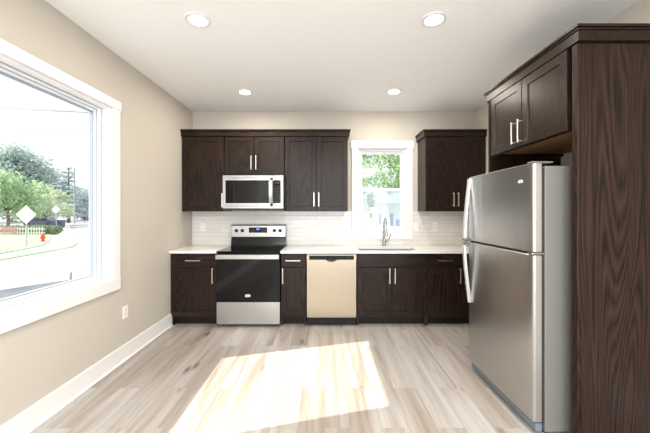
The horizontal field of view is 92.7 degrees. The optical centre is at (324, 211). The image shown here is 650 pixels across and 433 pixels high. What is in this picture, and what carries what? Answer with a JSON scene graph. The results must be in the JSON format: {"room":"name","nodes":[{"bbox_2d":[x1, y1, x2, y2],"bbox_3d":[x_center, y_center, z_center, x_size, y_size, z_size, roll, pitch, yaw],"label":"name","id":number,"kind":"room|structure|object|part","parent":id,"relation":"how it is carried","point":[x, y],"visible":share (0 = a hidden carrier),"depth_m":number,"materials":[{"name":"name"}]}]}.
{"room":"kitchen","nodes":[
{"label":"kitchen","id":0,"kind":"room"},
{"bbox_2d":[0,0,192,425],"bbox_3d":[-1.960,-0.010,0.390,0.180,2.800,7.979,0,0,0],"label":"wall","id":1,"kind":"structure","parent":0,"point":[38,357],"depth_m":2.79,"materials":[{"name":"beige paint"}]},
{"bbox_2d":[0,38,120,333],"bbox_3d":[-1.946,-0.144,2.110,0.197,1.688,1.412,0,0,0],"label":"window","id":2,"kind":"structure","parent":1,"relation":"in","point":[20,66],"depth_m":2.56,"materials":[{"name":"white paint"}]},
{"bbox_3d":[-2.015,-0.155,2.110,0.050,1.470,1.180,0,0,0],"label":"sash","id":3,"kind":"part","parent":2,"relation":"part of","materials":[{"name":"white plastic"}]},
{"bbox_3d":[-2.000,-0.155,2.110,0.090,1.494,1.204,0,0,0],"label":"frame","id":4,"kind":"part","parent":2,"relation":"part of","materials":[{"name":"white plastic"}]},
{"bbox_2d":[0,314,172,432],"bbox_3d":[-1.857,1.312,0.085,0.026,0.155,7.370,0,0,0],"label":"baseboard","id":5,"kind":"structure","parent":1,"relation":"attached to","point":[30,419],"depth_m":2.33,"materials":[{"name":"white paint"}]},
{"bbox_2d":[123,305,127,318],"bbox_3d":[-1.866,0.940,2.900,0.007,0.116,0.072,0,0,0],"label":"wall outlet","id":6,"kind":"object","parent":1,"relation":"attached to","point":[125,308],"visible":1,"depth_m":2.90,"materials":[{"name":"white plastic"}]},
{"bbox_2d":[31,322,571,432],"bbox_3d":[0.085,1.420,0.405,4.270,0.060,8.249,0,0,0],"label":"floor","id":7,"kind":"structure","parent":0,"point":[191,378],"depth_m":2.46,"materials":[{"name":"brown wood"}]},
{"bbox_2d":[171,253,218,324],"bbox_3d":[-1.585,0.948,4.037,0.563,0.884,0.660,0,0,0],"label":"base cabinet","id":8,"kind":"object","parent":7,"relation":"on","point":[193,276],"visible":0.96,"depth_m":3.75,"materials":[{"name":"black wood"}]},
{"bbox_3d":[-1.585,0.590,3.755,0.554,0.156,0.020,0,0,0],"label":"drawer","id":9,"kind":"part","parent":8,"relation":"part of","materials":[{"name":"brown wood"}]},
{"bbox_3d":[-1.585,0.970,3.755,0.554,0.584,0.020,0,0,0],"label":"door","id":10,"kind":"part","parent":8,"relation":"part of","materials":[{"name":"brown wood"}]},
{"bbox_2d":[169,245,230,253],"bbox_3d":[-1.585,0.489,4.043,0.567,0.030,0.652,0,0,0],"label":"countertop","id":11,"kind":"structure","parent":8,"relation":"on","point":[193,249],"depth_m":3.87,"materials":[{"name":"white stone"}]},
{"bbox_3d":[-1.353,0.775,3.726,0.011,0.185,0.038,0,0,0],"label":"handle","id":12,"kind":"part","parent":8,"relation":"part of","materials":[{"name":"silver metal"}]},
{"bbox_2d":[215,225,285,324],"bbox_3d":[-0.918,0.786,3.998,0.760,1.207,0.693,0,0,0],"label":"range","id":13,"kind":"object","parent":7,"relation":"on","point":[249,269],"visible":0.99,"depth_m":3.70,"materials":[{"name":"black glass"}]},
{"bbox_3d":[-0.918,0.537,3.678,0.750,0.055,0.051,0,0,0],"label":"handle","id":14,"kind":"part","parent":13,"relation":"part of","materials":[{"name":"silver metal"}]},
{"bbox_3d":[-0.918,0.787,3.724,0.758,0.581,0.042,0,0,0],"label":"oven door","id":15,"kind":"part","parent":13,"relation":"part of","materials":[{"name":"black glass"}]},
{"bbox_3d":[-0.918,1.218,3.725,0.758,0.263,0.039,0,0,0],"label":"drawer","id":16,"kind":"part","parent":13,"relation":"part of","materials":[{"name":"silver metal"}]},
{"bbox_2d":[216,246,284,252],"bbox_3d":[-0.918,0.482,3.978,0.760,0.017,0.568,0,0,0],"label":"cooktop","id":17,"kind":"object","parent":13,"relation":"in","point":[231,249],"depth_m":3.86,"materials":[{"name":"grey glass"}]},
{"bbox_3d":[-0.918,0.272,4.263,0.752,0.157,0.010,0,0,0],"label":"control panel","id":18,"kind":"part","parent":13,"relation":"part of","materials":[{"name":"silver metal"}]},
{"bbox_2d":[281,254,306,324],"bbox_3d":[-0.383,0.948,4.037,0.302,0.884,0.660,0,0,0],"label":"base cabinet","id":19,"kind":"object","parent":7,"relation":"on","point":[293,266],"visible":0.98,"depth_m":3.75,"materials":[{"name":"black wood"}]},
{"bbox_3d":[-0.383,0.590,3.755,0.294,0.156,0.020,0,0,0],"label":"drawer","id":20,"kind":"part","parent":19,"relation":"part of","materials":[{"name":"brown wood"}]},
{"bbox_3d":[-0.383,0.970,3.755,0.294,0.584,0.020,0,0,0],"label":"door","id":21,"kind":"part","parent":19,"relation":"part of","materials":[{"name":"brown wood"}]},
{"bbox_2d":[307,254,355,323],"bbox_3d":[0.079,0.954,4.039,0.598,0.872,0.620,0,0,0],"label":"dishwasher","id":22,"kind":"object","parent":7,"relation":"on","point":[331,278],"visible":1,"depth_m":3.73,"materials":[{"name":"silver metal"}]},
{"bbox_2d":[356,254,426,324],"bbox_3d":[0.810,0.948,4.037,0.844,0.884,0.660,0,0,0],"label":"base cabinet","id":23,"kind":"object","parent":7,"relation":"on","point":[390,288],"visible":0.95,"depth_m":3.75,"materials":[{"name":"black wood"}]},
{"bbox_3d":[0.599,0.970,3.755,0.414,0.584,0.020,0,0,0],"label":"door","id":24,"kind":"part","parent":23,"relation":"part of","materials":[{"name":"brown wood"}]},
{"bbox_3d":[0.810,0.590,3.755,0.837,0.156,0.020,0,0,0],"label":"false drawer","id":25,"kind":"part","parent":23,"relation":"part of","materials":[{"name":"brown wood"}]},
{"bbox_3d":[1.020,0.970,3.755,0.419,0.584,0.020,0,0,0],"label":"door","id":26,"kind":"part","parent":23,"relation":"part of","materials":[{"name":"brown wood"}]},
{"bbox_2d":[426,254,468,324],"bbox_3d":[1.666,0.948,4.037,0.860,0.884,0.660,0,0,0],"label":"base cabinet","id":27,"kind":"object","parent":7,"relation":"on","point":[447,303],"visible":0.52,"depth_m":3.75,"materials":[{"name":"black wood"}]},
{"bbox_2d":[280,245,468,253],"bbox_3d":[0.781,0.489,4.043,2.635,0.030,0.652,0,0,0],"label":"countertop","id":28,"kind":"structure","parent":27,"relation":"on","point":[289,249],"depth_m":3.87,"materials":[{"name":"white stone"}]},
{"bbox_2d":[358,249,408,249],"bbox_3d":[0.772,0.598,3.950,0.755,0.185,0.380,0,0,0],"label":"sink","id":29,"kind":"object","parent":28,"relation":"in","point":[358,249],"visible":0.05,"depth_m":4.12,"materials":[{"name":"grey metal"}]},
{"bbox_2d":[382,218,390,245],"bbox_3d":[0.851,0.280,4.222,0.122,0.388,0.212,0,0,0],"label":"faucet","id":30,"kind":"object","parent":28,"relation":"on","point":[385,233],"visible":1,"depth_m":4.29,"materials":[{"name":"silver metal"}]},
{"bbox_3d":[0.818,0.218,4.215,0.019,0.264,0.189,0,0,0],"label":"spout","id":31,"kind":"part","parent":30,"relation":"part of","materials":[{"name":"silver metal"}]},
{"bbox_3d":[1.446,0.590,3.755,0.412,0.156,0.020,0,0,0],"label":"drawer","id":32,"kind":"part","parent":27,"relation":"part of","materials":[{"name":"brown wood"}]},
{"bbox_3d":[1.446,0.970,3.755,0.412,0.584,0.020,0,0,0],"label":"door","id":33,"kind":"part","parent":27,"relation":"part of","materials":[{"name":"brown wood"}]},
{"bbox_3d":[1.863,0.970,3.755,0.414,0.584,0.020,0,0,0],"label":"door","id":34,"kind":"part","parent":27,"relation":"part of","materials":[{"name":"brown wood"}]},
{"bbox_3d":[1.863,0.590,3.755,0.414,0.156,0.020,0,0,0],"label":"drawer","id":35,"kind":"part","parent":27,"relation":"part of","materials":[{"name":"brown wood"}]},
{"bbox_2d":[462,161,571,432],"bbox_3d":[1.612,0.540,2.328,0.803,1.700,0.835,0,0,-1],"label":"refrigerator","id":36,"kind":"object","parent":7,"relation":"on","point":[518,284],"visible":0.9,"depth_m":1.98,"materials":[{"name":"grey metal"}]},
{"bbox_3d":[1.239,0.536,2.707,0.070,0.509,0.030,0,0,-1],"label":"handle","id":37,"kind":"part","parent":36,"relation":"part of","materials":[{"name":"silver metal"}]},
{"bbox_3d":[1.241,-0.021,2.708,0.066,0.523,0.030,0,0,-1],"label":"handle","id":38,"kind":"part","parent":36,"relation":"part of","materials":[{"name":"silver metal"}]},
{"bbox_3d":[1.296,0.783,2.323,0.058,1.030,0.835,0,0,-1],"label":"door","id":39,"kind":"part","parent":36,"relation":"part of","materials":[{"name":"silver metal"}]},
{"bbox_3d":[1.296,-0.024,2.323,0.058,0.552,0.835,0,0,-1],"label":"freezer door","id":40,"kind":"part","parent":36,"relation":"part of","materials":[{"name":"silver metal"}]},
{"bbox_2d":[488,102,560,172],"bbox_3d":[1.780,0.208,2.767,0.636,2.364,0.020,0,0,0],"label":"end panel","id":41,"kind":"object","parent":7,"relation":"on","point":[494,163],"visible":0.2,"depth_m":2.76,"materials":[{"name":"brown wood"}]},
{"bbox_2d":[572,43,649,432],"bbox_3d":[1.778,0.208,1.811,0.640,2.364,0.042,0,0,0],"label":"end panel","id":42,"kind":"object","parent":7,"relation":"on","point":[611,81],"visible":1,"depth_m":1.79,"materials":[{"name":"brown wood"}]},
{"bbox_2d":[193,112,473,245],"bbox_3d":[0.085,-0.010,4.454,4.270,2.800,0.150,0,0,0],"label":"wall","id":43,"kind":"structure","parent":0,"point":[364,126],"depth_m":4.38,"materials":[{"name":"beige paint"}]},
{"bbox_2d":[200,223,205,230],"bbox_3d":[-1.718,0.218,4.366,0.072,0.116,0.008,0,0,0],"label":"wall outlet","id":44,"kind":"object","parent":43,"relation":"attached to","point":[202,225],"visible":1,"depth_m":4.36,"materials":[{"name":"white plastic"}]},
{"bbox_2d":[182,137,231,210],"bbox_3d":[-1.590,-0.489,4.204,0.556,0.974,0.347,0,0,0],"label":"upper cabinet","id":45,"kind":"object","parent":43,"relation":"attached to","point":[203,158],"visible":0.89,"depth_m":4.04,"materials":[{"name":"brown wood"}]},
{"bbox_2d":[180,129,350,139],"bbox_3d":[-0.767,-1.019,4.186,2.201,0.086,0.381,0,0,0],"label":"crown molding","id":46,"kind":"structure","parent":45,"relation":"attached to","point":[184,132],"depth_m":4.02,"materials":[{"name":"brown wood"}]},
{"bbox_2d":[225,137,284,174],"bbox_3d":[-0.919,-0.726,4.184,0.778,0.500,0.385,0,0,0],"label":"upper cabinet","id":47,"kind":"object","parent":43,"relation":"attached to","point":[243,155],"visible":0.91,"depth_m":4.04,"materials":[{"name":"brown wood"}]},
{"bbox_3d":[-1.114,-0.726,4.040,0.380,0.492,0.020,0,0,0],"label":"door","id":48,"kind":"part","parent":47,"relation":"part of","materials":[{"name":"brown wood"}]},
{"bbox_2d":[223,174,284,210],"bbox_3d":[-0.899,-0.243,4.098,0.762,0.458,0.539,0,0,0],"label":"microwave","id":49,"kind":"object","parent":47,"relation":"attached to","point":[241,192],"visible":0.96,"depth_m":3.87,"materials":[{"name":"silver metal"}]},
{"bbox_3d":[-0.675,-0.246,3.852,0.038,0.282,0.047,0,0,0],"label":"handle","id":50,"kind":"part","parent":49,"relation":"part of","materials":[{"name":"silver metal"}]},
{"bbox_3d":[-0.600,-0.247,3.889,0.095,0.287,0.032,0,0,0],"label":"control panel","id":51,"kind":"part","parent":49,"relation":"part of","materials":[{"name":"black glass"}]},
{"bbox_3d":[-0.583,-0.245,3.892,0.132,0.414,0.034,0,0,0],"label":"control frame","id":52,"kind":"part","parent":49,"relation":"part of","materials":[{"name":"silver metal"}]},
{"bbox_3d":[-0.727,-0.726,4.040,0.384,0.492,0.020,0,0,0],"label":"door","id":53,"kind":"part","parent":47,"relation":"part of","materials":[{"name":"brown wood"}]},
{"bbox_2d":[285,137,347,210],"bbox_3d":[-0.115,-0.489,4.184,0.823,0.974,0.385,0,0,0],"label":"upper cabinet","id":54,"kind":"object","parent":43,"relation":"attached to","point":[316,168],"visible":1,"depth_m":4.04,"materials":[{"name":"brown wood"}]},
{"bbox_3d":[-0.317,-0.489,4.040,0.410,0.966,0.020,0,0,0],"label":"door","id":55,"kind":"part","parent":54,"relation":"part of","materials":[{"name":"brown wood"}]},
{"bbox_3d":[0.093,-0.489,4.040,0.400,0.966,0.020,0,0,0],"label":"door","id":56,"kind":"part","parent":54,"relation":"part of","materials":[{"name":"brown wood"}]},
{"bbox_2d":[192,211,470,244],"bbox_3d":[0.115,0.237,4.375,3.970,0.478,0.009,0,0,0],"label":"backsplash","id":57,"kind":"structure","parent":43,"relation":"attached to","point":[336,226],"depth_m":4.37,"materials":[{"name":"beige tile"}]},
{"bbox_2d":[351,141,413,238],"bbox_3d":[0.807,-0.304,4.441,0.890,1.383,0.176,0,0,0],"label":"window","id":58,"kind":"structure","parent":43,"relation":"in","point":[359,148],"depth_m":4.36,"materials":[{"name":"white paint"}]},
{"bbox_3d":[0.810,-0.579,4.499,0.621,0.568,0.030,0,0,0],"label":"sash","id":59,"kind":"part","parent":58,"relation":"part of","materials":[{"name":"white plastic"}]},
{"bbox_3d":[0.810,-0.040,4.465,0.625,0.590,0.033,0,0,0],"label":"sash","id":60,"kind":"part","parent":58,"relation":"part of","materials":[{"name":"white plastic"}]},
{"bbox_3d":[0.810,-0.309,4.481,0.665,1.152,0.085,0,0,0],"label":"frame","id":61,"kind":"part","parent":58,"relation":"part of","materials":[{"name":"white plastic"}]},
{"bbox_2d":[413,223,417,230],"bbox_3d":[1.279,0.218,4.365,0.072,0.116,0.009,0,0,0],"label":"wall switch","id":62,"kind":"object","parent":43,"relation":"attached to","point":[415,225],"visible":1,"depth_m":4.36,"materials":[{"name":"white plastic"}]},
{"bbox_2d":[433,222,437,229],"bbox_3d":[1.554,0.208,4.366,0.072,0.116,0.008,0,0,0],"label":"wall outlet","id":63,"kind":"object","parent":43,"relation":"attached to","point":[435,224],"visible":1,"depth_m":4.36,"materials":[{"name":"white plastic"}]},
{"bbox_2d":[418,137,484,210],"bbox_3d":[1.702,-0.489,4.184,0.789,0.974,0.385,0,0,0],"label":"upper cabinet","id":64,"kind":"object","parent":43,"relation":"attached to","point":[445,164],"visible":0.94,"depth_m":4.04,"materials":[{"name":"brown wood"}]},
{"bbox_3d":[1.502,-0.489,4.040,0.383,0.966,0.020,0,0,0],"label":"door","id":65,"kind":"part","parent":64,"relation":"part of","materials":[{"name":"brown wood"}]},
{"bbox_2d":[415,129,486,141],"bbox_3d":[1.683,-1.019,4.186,0.825,0.086,0.381,0,0,0],"label":"crown molding","id":66,"kind":"structure","parent":64,"relation":"attached to","point":[425,132],"depth_m":4.02,"materials":[{"name":"brown wood"}]},
{"bbox_3d":[1.889,-0.489,4.040,0.381,0.966,0.020,0,0,0],"label":"door","id":67,"kind":"part","parent":64,"relation":"part of","materials":[{"name":"brown wood"}]},
{"bbox_2d":[45,0,638,111],"bbox_3d":[0.085,-1.460,0.405,4.270,0.100,8.249,0,0,0],"label":"ceiling","id":68,"kind":"structure","parent":0,"point":[292,55],"depth_m":2.62,"materials":[{"name":"white paint"}]},
{"bbox_2d":[184,12,210,27],"bbox_3d":[-0.935,-1.406,2.283,0.184,0.008,0.184,0,0,0],"label":"recessed light","id":69,"kind":"object","parent":68,"relation":"in","point":[199,20],"visible":1,"depth_m":2.28,"materials":[{"name":"white paint"}]},
{"bbox_2d":[189,15,206,25],"bbox_3d":[-0.935,-1.405,2.283,0.127,0.004,0.127,0,0,0],"label":"diffuser","id":70,"kind":"object","parent":69,"relation":"attached to","point":[194,20],"depth_m":2.28,"materials":[{"name":"white plastic"}]},
{"bbox_2d":[237,89,252,94],"bbox_3d":[-0.944,-1.406,3.658,0.184,0.008,0.184,0,0,0],"label":"recessed light","id":71,"kind":"object","parent":68,"relation":"in","point":[240,91],"visible":1,"depth_m":3.65,"materials":[{"name":"white paint"}]},
{"bbox_2d":[240,90,249,94],"bbox_3d":[-0.944,-1.405,3.658,0.127,0.004,0.127,0,0,0],"label":"diffuser","id":72,"kind":"object","parent":71,"relation":"attached to","point":[243,92],"depth_m":3.65,"materials":[{"name":"white plastic"}]},
{"bbox_2d":[386,88,401,94],"bbox_3d":[0.811,-1.406,3.643,0.184,0.008,0.184,0,0,0],"label":"recessed light","id":73,"kind":"object","parent":68,"relation":"in","point":[394,91],"visible":1,"depth_m":3.62,"materials":[{"name":"white paint"}]},
{"bbox_2d":[389,90,399,93],"bbox_3d":[0.811,-1.405,3.643,0.127,0.004,0.127,0,0,0],"label":"diffuser","id":74,"kind":"object","parent":73,"relation":"attached to","point":[390,91],"depth_m":3.64,"materials":[{"name":"white plastic"}]},
{"bbox_2d":[421,11,446,27],"bbox_3d":[0.800,-1.406,2.277,0.184,0.008,0.184,0,0,0],"label":"recessed light","id":75,"kind":"object","parent":68,"relation":"in","point":[434,19],"visible":1,"depth_m":2.26,"materials":[{"name":"white paint"}]},
{"bbox_2d":[425,15,442,25],"bbox_3d":[0.800,-1.405,2.277,0.127,0.004,0.127,0,0,0],"label":"diffuser","id":76,"kind":"object","parent":75,"relation":"attached to","point":[430,20],"depth_m":2.28,"materials":[{"name":"white plastic"}]},
{"bbox_2d":[474,0,649,173],"bbox_3d":[2.160,-0.010,0.390,0.120,2.800,7.979,0,0,0],"label":"wall","id":77,"kind":"structure","parent":0,"point":[639,12],"depth_m":2.24,"materials":[{"name":"beige paint"}]},
{"bbox_2d":[491,49,571,156],"bbox_3d":[1.755,-0.729,2.300,0.686,0.494,0.885,0,0,0],"label":"upper cabinet","id":78,"kind":"object","parent":77,"relation":"attached to","point":[532,117],"visible":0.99,"depth_m":2.19,"materials":[{"name":"brown wood"}]},
{"bbox_3d":[1.460,-0.729,2.501,0.020,0.486,0.423,0,0,0],"label":"door","id":79,"kind":"part","parent":78,"relation":"part of","materials":[{"name":"brown wood"}]},
{"bbox_3d":[1.431,-0.595,2.358,0.038,0.170,0.011,0,0,0],"label":"handle","id":80,"kind":"part","parent":78,"relation":"part of","materials":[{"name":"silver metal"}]},
{"bbox_3d":[1.431,-0.595,2.282,0.038,0.170,0.011,0,0,0],"label":"handle","id":81,"kind":"part","parent":78,"relation":"part of","materials":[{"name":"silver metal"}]},
{"bbox_3d":[1.794,-0.513,2.300,0.609,0.017,0.847,0,0,0],"label":"panel","id":82,"kind":"part","parent":78,"relation":"part of","materials":[{"name":"brown wood"}]},
{"bbox_3d":[1.460,-0.729,2.071,0.020,0.486,0.425,0,0,0],"label":"door","id":83,"kind":"part","parent":78,"relation":"part of","materials":[{"name":"brown wood"}]},
{"bbox_2d":[483,23,649,102],"bbox_3d":[1.762,-1.020,2.275,0.672,0.086,1.054,0,0,0],"label":"crown molding","id":84,"kind":"structure","parent":78,"relation":"attached to","point":[581,32],"depth_m":1.79,"materials":[{"name":"brown wood"}]},
{"label":"outside","id":85,"kind":"structure","parent":0,"visible":0},
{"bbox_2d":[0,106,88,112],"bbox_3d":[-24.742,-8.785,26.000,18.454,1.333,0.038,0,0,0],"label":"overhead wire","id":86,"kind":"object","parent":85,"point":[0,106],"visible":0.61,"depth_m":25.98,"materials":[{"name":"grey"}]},
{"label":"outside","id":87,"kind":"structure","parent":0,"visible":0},
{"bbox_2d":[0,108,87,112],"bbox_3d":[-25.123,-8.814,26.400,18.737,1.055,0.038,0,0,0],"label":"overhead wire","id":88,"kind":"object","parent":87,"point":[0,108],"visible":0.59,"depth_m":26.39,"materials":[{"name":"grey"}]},
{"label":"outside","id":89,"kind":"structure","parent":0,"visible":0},
{"bbox_2d":[0,216,88,289],"bbox_3d":[-40.000,2.540,85.000,200.000,0.500,230.000,0,0,0],"label":"ground","id":90,"kind":"structure","parent":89,"point":[46,267],"depth_m":13.92,"materials":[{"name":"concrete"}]},
{"bbox_2d":[0,142,40,221],"bbox_3d":[-72.639,-6.615,70.034,15.075,17.809,14.304,0,0,0],"label":"tree","id":91,"kind":"object","parent":90,"relation":"on","point":[10,156],"visible":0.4,"depth_m":68.34,"materials":[{"name":"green plant"}]},
{"bbox_2d":[0,169,55,225],"bbox_3d":[-43.872,-1.763,41.568,9.308,8.106,9.886,0,0,0],"label":"tree","id":92,"kind":"object","parent":90,"relation":"on","point":[7,184],"visible":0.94,"depth_m":42.50,"materials":[{"name":"green plant"}]},
{"bbox_2d":[0,224,64,234],"bbox_3d":[-29.509,1.791,29.883,8.388,1.122,1.277,0,0,0],"label":"hedge","id":93,"kind":"object","parent":90,"relation":"on","point":[52,229],"visible":0.59,"depth_m":29.61,"materials":[{"name":"green plant"}]},
{"bbox_2d":[0,272,72,298],"bbox_3d":[-6.242,1.795,4.517,1.038,0.990,4.514,0,0,32],"label":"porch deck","id":94,"kind":"object","parent":90,"relation":"on","point":[4,293],"visible":0.33,"depth_m":5.88,"materials":[{"name":"grey"}]},
{"bbox_2d":[0,225,75,257],"bbox_3d":[-31.386,2.260,32.118,8.044,0.060,48.803,0,0,-40],"label":"sidewalk","id":95,"kind":"structure","parent":90,"relation":"on","point":[66,238],"depth_m":21.61,"materials":[{"name":"concrete"}]},
{"bbox_2d":[0,234,50,253],"bbox_3d":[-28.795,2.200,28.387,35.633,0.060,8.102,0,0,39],"label":"grass","id":96,"kind":"structure","parent":95,"relation":"on","point":[8,243],"depth_m":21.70,"materials":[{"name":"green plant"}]},
{"bbox_2d":[0,226,19,233],"bbox_3d":[-29.050,1.710,28.384,2.110,0.749,0.685,0,0,0],"label":"shrub","id":97,"kind":"object","parent":96,"relation":"on","point":[10,230],"visible":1,"depth_m":28.30,"materials":[{"name":"plant"}]},
{"bbox_2d":[0,227,44,234],"bbox_3d":[-29.690,1.788,28.994,6.984,0.755,0.062,0,0,0],"label":"picket fence","id":98,"kind":"object","parent":96,"relation":"on","point":[20,228],"visible":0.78,"depth_m":28.97,"materials":[{"name":"white wood"}]},
{"bbox_3d":[-29.690,1.815,29.006,6.984,0.450,0.038,0,0,0],"label":"rail","id":99,"kind":"part","parent":98,"relation":"part of","materials":[{"name":"white wood"}]},
{"bbox_2d":[16,205,35,246],"bbox_3d":[-18.506,0.885,19.232,1.288,2.571,0.087,0,0,0],"label":"road sign","id":100,"kind":"object","parent":96,"relation":"on","point":[25,214],"visible":1,"depth_m":19.19,"materials":[{"name":"grey metal"}]},
{"bbox_3d":[-18.506,0.192,19.194,1.288,1.185,0.012,0,0,0],"label":"sign plate","id":101,"kind":"part","parent":100,"relation":"part of","materials":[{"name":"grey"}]},
{"bbox_3d":[-18.506,1.020,19.240,0.067,2.300,0.070,0,0,0],"label":"post","id":102,"kind":"part","parent":100,"relation":"part of","materials":[{"name":"grey metal"}]},
{"bbox_2d":[40,233,45,241],"bbox_3d":[-20.372,1.860,22.374,0.400,0.620,0.340,0,0,0],"label":"fire hydrant","id":103,"kind":"object","parent":96,"relation":"on","point":[42,237],"visible":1,"depth_m":22.32,"materials":[{"name":"red metal"}]},
{"bbox_2d":[51,206,60,225],"bbox_3d":[-31.239,0.753,36.032,1.068,2.954,0.087,0,0,0],"label":"road sign","id":104,"kind":"object","parent":95,"relation":"on","point":[55,209],"visible":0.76,"depth_m":35.99,"materials":[{"name":"grey metal"}]},
{"bbox_3d":[-31.239,-0.232,35.994,1.068,0.983,0.012,0,0,0],"label":"sign plate","id":105,"kind":"part","parent":104,"relation":"part of","materials":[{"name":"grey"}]},
{"bbox_2d":[57,220,65,226],"bbox_3d":[-37.508,1.720,44.083,0.760,1.000,0.780,0,0,0],"label":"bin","id":106,"kind":"object","parent":95,"relation":"on","point":[59,222],"visible":0.77,"depth_m":43.80,"materials":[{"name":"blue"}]},
{"bbox_2d":[0,225,76,260],"bbox_3d":[-27.947,2.270,33.573,3.926,0.040,48.875,0,0,-35],"label":"grass verge","id":107,"kind":"structure","parent":90,"relation":"on","point":[44,251],"depth_m":17.01,"materials":[{"name":"green plant"}]},
{"bbox_2d":[23,217,57,226],"bbox_3d":[-41.786,1.590,46.000,4.381,1.400,1.720,0,0,0],"label":"car","id":108,"kind":"object","parent":90,"relation":"on","point":[49,221],"visible":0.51,"depth_m":45.15,"materials":[{"name":"blue metal"}]},
{"bbox_2d":[0,153,81,221],"bbox_3d":[-65.978,-5.311,71.579,16.856,16.086,12.386,0,0,0],"label":"tree","id":109,"kind":"object","parent":90,"relation":"on","point":[47,174],"visible":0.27,"depth_m":70.79,"materials":[{"name":"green plant"}]},
{"bbox_2d":[9,185,74,221],"bbox_3d":[-45.175,-1.116,50.240,7.163,6.813,9.366,0,0,-18],"label":"tree","id":110,"kind":"object","parent":90,"relation":"on","point":[55,198],"visible":0.41,"depth_m":50.58,"materials":[{"name":"green plant"}]},
{"bbox_2d":[51,165,88,222],"bbox_3d":[-51.245,-3.635,62.384,5.900,11.850,6.677,0,0,0],"label":"tree","id":111,"kind":"object","parent":90,"relation":"on","point":[77,202],"visible":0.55,"depth_m":61.74,"materials":[{"name":"green plant"}]},
{"bbox_2d":[73,168,75,223],"bbox_3d":[-46.868,-2.900,58.000,0.304,10.477,0.320,0,0,0],"label":"utility pole","id":112,"kind":"object","parent":90,"relation":"on","point":[74,216],"visible":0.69,"depth_m":57.89,"materials":[{"name":"grey"}]},
{"bbox_2d":[65,262,88,279],"bbox_3d":[-7.405,1.929,9.400,0.500,0.721,0.600,0,0,0],"label":"concrete block","id":113,"kind":"object","parent":90,"relation":"on","point":[79,269],"visible":0.42,"depth_m":9.10,"materials":[{"name":"white"}]},
{"bbox_2d":[65,185,88,219],"bbox_3d":[-61.871,-2.082,80.496,11.442,9.284,9.340,0,0,0],"label":"tree","id":114,"kind":"object","parent":90,"relation":"on","point":[86,198],"visible":0.31,"depth_m":79.03,"materials":[{"name":"green plant"}]},
{"bbox_3d":[18.500,2.265,33.250,43.000,0.050,53.500,0,0,0],"label":"lawn","id":115,"kind":"structure","parent":90,"relation":"on","visible":0},
{"bbox_2d":[363,191,375,225],"bbox_3d":[1.440,-0.483,12.472,1.156,5.458,1.944,0,0,0],"label":"tree","id":116,"kind":"object","parent":115,"relation":"on","point":[368,203],"visible":0.18,"depth_m":12.21,"materials":[{"name":"green plant"}]},
{"bbox_2d":[362,155,399,194],"bbox_3d":[2.539,-0.938,11.037,5.800,6.367,3.669,0,0,0],"label":"tree","id":117,"kind":"object","parent":115,"relation":"on","point":[391,163],"visible":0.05,"depth_m":10.18,"materials":[{"name":"green plant"}]},
{"bbox_2d":[362,175,399,225],"bbox_3d":[7.661,-0.254,23.475,9.600,4.988,7.650,0,0,0],"label":"house","id":118,"kind":"structure","parent":115,"relation":"on","point":[387,206],"depth_m":20.00,"materials":[{"name":"white"}]},
{"bbox_3d":[4.284,0.565,19.945,0.206,0.871,0.030,0,0,0],"label":"pane","id":119,"kind":"part","parent":118,"relation":"part of","materials":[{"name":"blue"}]}
]}

